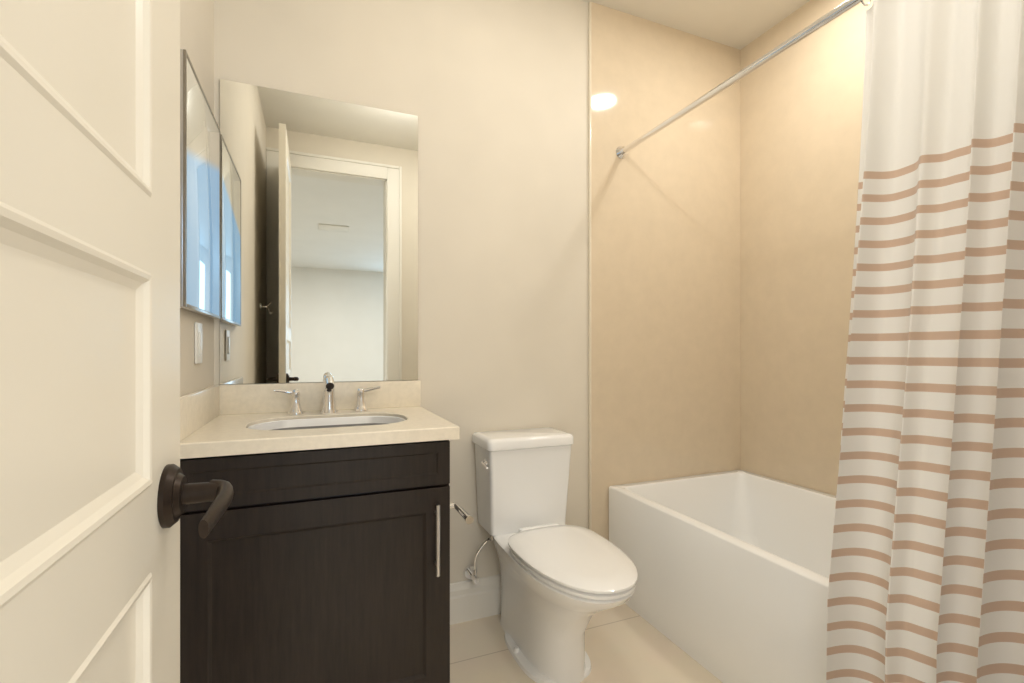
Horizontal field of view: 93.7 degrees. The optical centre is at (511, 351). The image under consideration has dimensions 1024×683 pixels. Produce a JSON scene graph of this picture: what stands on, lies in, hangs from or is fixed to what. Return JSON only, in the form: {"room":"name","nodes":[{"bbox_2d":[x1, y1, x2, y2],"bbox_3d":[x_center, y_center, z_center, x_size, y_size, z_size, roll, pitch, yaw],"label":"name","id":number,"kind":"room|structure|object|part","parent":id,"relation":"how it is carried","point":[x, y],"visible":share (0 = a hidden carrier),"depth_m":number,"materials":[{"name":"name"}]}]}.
{"room":"bathroom","nodes":[
{"label":"bathroom","id":0,"kind":"room"},
{"bbox_2d":[180,0,213,396],"bbox_3d":[-0.675,-0.245,0.693,0.100,2.650,2.136,0,0,-22],"label":"wall","id":1,"kind":"structure","parent":0,"point":[197,30],"depth_m":1.39,"materials":[{"name":"paint"}]},
{"bbox_2d":[0,0,179,682],"bbox_3d":[-0.281,-0.117,0.243,0.038,2.370,0.716,0,0,-22],"label":"door","id":2,"kind":"structure","parent":1,"relation":"in","point":[89,305],"depth_m":0.35,"materials":[{"name":"white wood"}]},
{"bbox_2d":[157,464,217,527],"bbox_3d":[-0.356,0.158,0.537,0.050,0.068,0.068,0,0,-22],"label":"rose","id":3,"kind":"object","parent":2,"relation":"attached to","point":[177,493],"visible":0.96,"depth_m":0.52,"materials":[{"name":"brown metal"}]},
{"bbox_2d":[198,479,233,538],"bbox_3d":[-0.314,0.162,0.507,0.028,0.031,0.115,0,0,-22],"label":"lever","id":4,"kind":"object","parent":3,"relation":"attached to","point":[217,509],"visible":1,"depth_m":0.49,"materials":[{"name":"brown metal"}]},
{"bbox_2d":[195,322,201,363],"bbox_3d":[-0.895,-0.025,1.375,0.010,0.116,0.072,0,0,-22],"label":"switch plate","id":5,"kind":"object","parent":1,"relation":"attached to","point":[198,343],"visible":0.96,"depth_m":1.36,"materials":[{"name":"white plastic"}]},
{"bbox_2d":[180,49,219,318],"bbox_3d":[-0.890,-0.422,1.378,0.020,0.625,0.466,0,0,-22],"label":"picture","id":6,"kind":"object","parent":1,"relation":"attached to","point":[199,211],"visible":0.92,"depth_m":1.30,"materials":[{"name":"glass"}]},
{"bbox_3d":[-0.797,-0.422,1.169,0.006,0.625,0.009,0,0,-22],"label":"frame","id":7,"kind":"part","parent":6,"relation":"part of","materials":[{"name":"metal"}]},
{"bbox_3d":[-0.884,-0.731,1.380,0.006,0.009,0.448,0,0,-22],"label":"frame","id":8,"kind":"part","parent":6,"relation":"part of","materials":[{"name":"metal"}]},
{"bbox_3d":[-0.884,-0.115,1.380,0.006,0.009,0.448,0,0,-22],"label":"frame","id":9,"kind":"part","parent":6,"relation":"part of","materials":[{"name":"metal"}]},
{"bbox_3d":[-0.971,-0.422,1.592,0.006,0.625,0.009,0,0,-22],"label":"frame","id":10,"kind":"part","parent":6,"relation":"part of","materials":[{"name":"metal"}]},
{"bbox_2d":[214,0,739,582],"bbox_3d":[0.081,-0.245,2.099,2.570,2.650,0.112,0,0,-22],"label":"wall","id":11,"kind":"structure","parent":0,"point":[492,95],"depth_m":2.09,"materials":[{"name":"paint"}]},
{"bbox_2d":[214,380,420,415],"bbox_3d":[-0.673,0.160,1.728,0.687,0.100,0.017,0,0,-22],"label":"backsplash","id":12,"kind":"structure","parent":11,"relation":"attached to","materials":[{"name":"stone"}]},
{"bbox_2d":[220,79,417,383],"bbox_3d":[-0.672,-0.404,1.736,0.664,1.023,0.005,0,0,-22],"label":"wall mirror","id":13,"kind":"object","parent":11,"relation":"attached to","point":[318,239],"visible":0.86,"depth_m":1.72,"materials":[{"name":"clear glass"}]},
{"bbox_2d":[450,574,500,624],"bbox_3d":[-0.009,1.002,2.004,0.786,0.156,0.017,0,0,-22],"label":"baseboard","id":14,"kind":"structure","parent":11,"relation":"attached to","point":[470,600],"depth_m":1.94,"materials":[{"name":"white wood"}]},
{"bbox_2d":[588,2,591,530],"bbox_3d":[0.350,-0.245,2.155,0.011,2.650,0.014,0,0,-22],"label":"trim","id":15,"kind":"structure","parent":11,"relation":"attached to","point":[589,265],"depth_m":2.15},
{"bbox_2d":[450,603,722,682],"bbox_3d":[0.467,1.105,1.164,2.570,0.050,2.136,0,0,-22],"label":"floor","id":16,"kind":"structure","parent":0,"point":[624,643],"depth_m":1.71,"materials":[{"name":"tile"}]},
{"bbox_2d":[180,375,473,682],"bbox_3d":[-0.549,0.579,1.482,0.729,1.003,0.566,0,0,-22],"label":"bathroom vanity","id":17,"kind":"object","parent":16,"relation":"on","point":[320,553],"visible":0.96,"depth_m":1.26,"materials":[{"name":"brown wood"}]},
{"bbox_3d":[-0.485,0.314,1.249,0.659,0.120,0.020,0,0,-22],"label":"drawer","id":18,"kind":"part","parent":17,"relation":"part of","materials":[{"name":"brown wood"}]},
{"bbox_3d":[-0.485,0.678,1.249,0.659,0.593,0.020,0,0,-22],"label":"door","id":19,"kind":"part","parent":17,"relation":"part of","materials":[{"name":"brown wood"}]},
{"bbox_2d":[180,406,459,459],"bbox_3d":[-0.570,0.228,1.479,0.687,0.035,0.557,0,0,-22],"label":"countertop","id":20,"kind":"structure","parent":17,"relation":"on","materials":[{"name":"stone"}]},
{"bbox_2d":[273,375,380,414],"bbox_3d":[-0.622,0.144,1.635,0.347,0.133,0.143,0,0,-22],"label":"faucet","id":21,"kind":"object","parent":20,"relation":"on","point":[329,407],"depth_m":1.65,"materials":[{"name":"silver metal"}]},
{"bbox_3d":[-0.208,0.520,1.335,0.011,0.196,0.034,0,0,-22],"label":"handle","id":22,"kind":"part","parent":17,"relation":"part of","materials":[{"name":"metal"}]},
{"bbox_2d":[463,427,637,682],"bbox_3d":[0.130,0.701,1.659,0.394,0.758,0.757,0,0,-22],"label":"toilet","id":23,"kind":"object","parent":16,"relation":"on","point":[562,582],"visible":1,"depth_m":1.67,"materials":[{"name":"ceramic"}]},
{"bbox_3d":[-0.093,0.412,1.772,0.029,0.028,0.070,0,0,-22],"label":"lever","id":24,"kind":"part","parent":23,"relation":"part of","materials":[{"name":"silver metal"}]},
{"bbox_3d":[0.042,0.530,1.913,0.345,0.330,0.195,0,0,-22],"label":"tank","id":25,"kind":"part","parent":23,"relation":"part of","materials":[{"name":"ceramic"}]},
{"bbox_3d":[0.042,0.345,1.914,0.362,0.047,0.212,0,0,-22],"label":"lid","id":26,"kind":"part","parent":23,"relation":"part of","materials":[{"name":"ceramic"}]},
{"bbox_3d":[0.156,0.883,1.659,0.326,0.394,0.715,0,0,-22],"label":"bowl","id":27,"kind":"part","parent":23,"relation":"part of","materials":[{"name":"ceramic"}]},
{"bbox_2d":[609,470,835,682],"bbox_3d":[1.098,0.844,1.639,0.811,0.472,1.508,0,0,-22],"label":"bathtub","id":28,"kind":"object","parent":16,"relation":"on","point":[733,572],"visible":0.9,"depth_m":1.74,"materials":[{"name":"ceramic"}]},
{"bbox_2d":[580,0,809,49],"bbox_3d":[0.467,-1.620,1.164,2.570,0.100,2.136,0,0,-22],"label":"ceiling","id":29,"kind":"structure","parent":0,"point":[739,24],"depth_m":2.23,"materials":[{"name":"paint"}]},
{"bbox_2d":[740,0,872,495],"bbox_3d":[1.481,-0.245,1.797,0.012,2.650,1.514,0,0,-22],"label":"wall","id":30,"kind":"structure","parent":0,"point":[801,104],"depth_m":2.19,"materials":[{"name":"stone"}]},
{"bbox_3d":[1.464,-0.245,0.771,0.826,2.650,0.370,0,0,-22],"label":"wall","id":31,"kind":"structure","parent":0,"visible":0},
{"bbox_2d":[616,0,864,158],"bbox_3d":[0.793,-0.920,1.513,0.060,0.060,1.512,0,0,-22],"label":"curtain rod","id":32,"kind":"object","parent":31,"relation":"attached to","point":[810,29],"visible":1,"depth_m":1.55,"materials":[{"name":"silver metal"}]},
{"bbox_2d":[826,0,1023,682],"bbox_3d":[0.897,0.047,1.010,0.237,1.977,0.444,0,0,-22],"label":"shower curtain","id":33,"kind":"object","parent":32,"relation":"hanging from","point":[926,579],"visible":1,"depth_m":1.03,"materials":[{"name":"fabric"}]}
]}

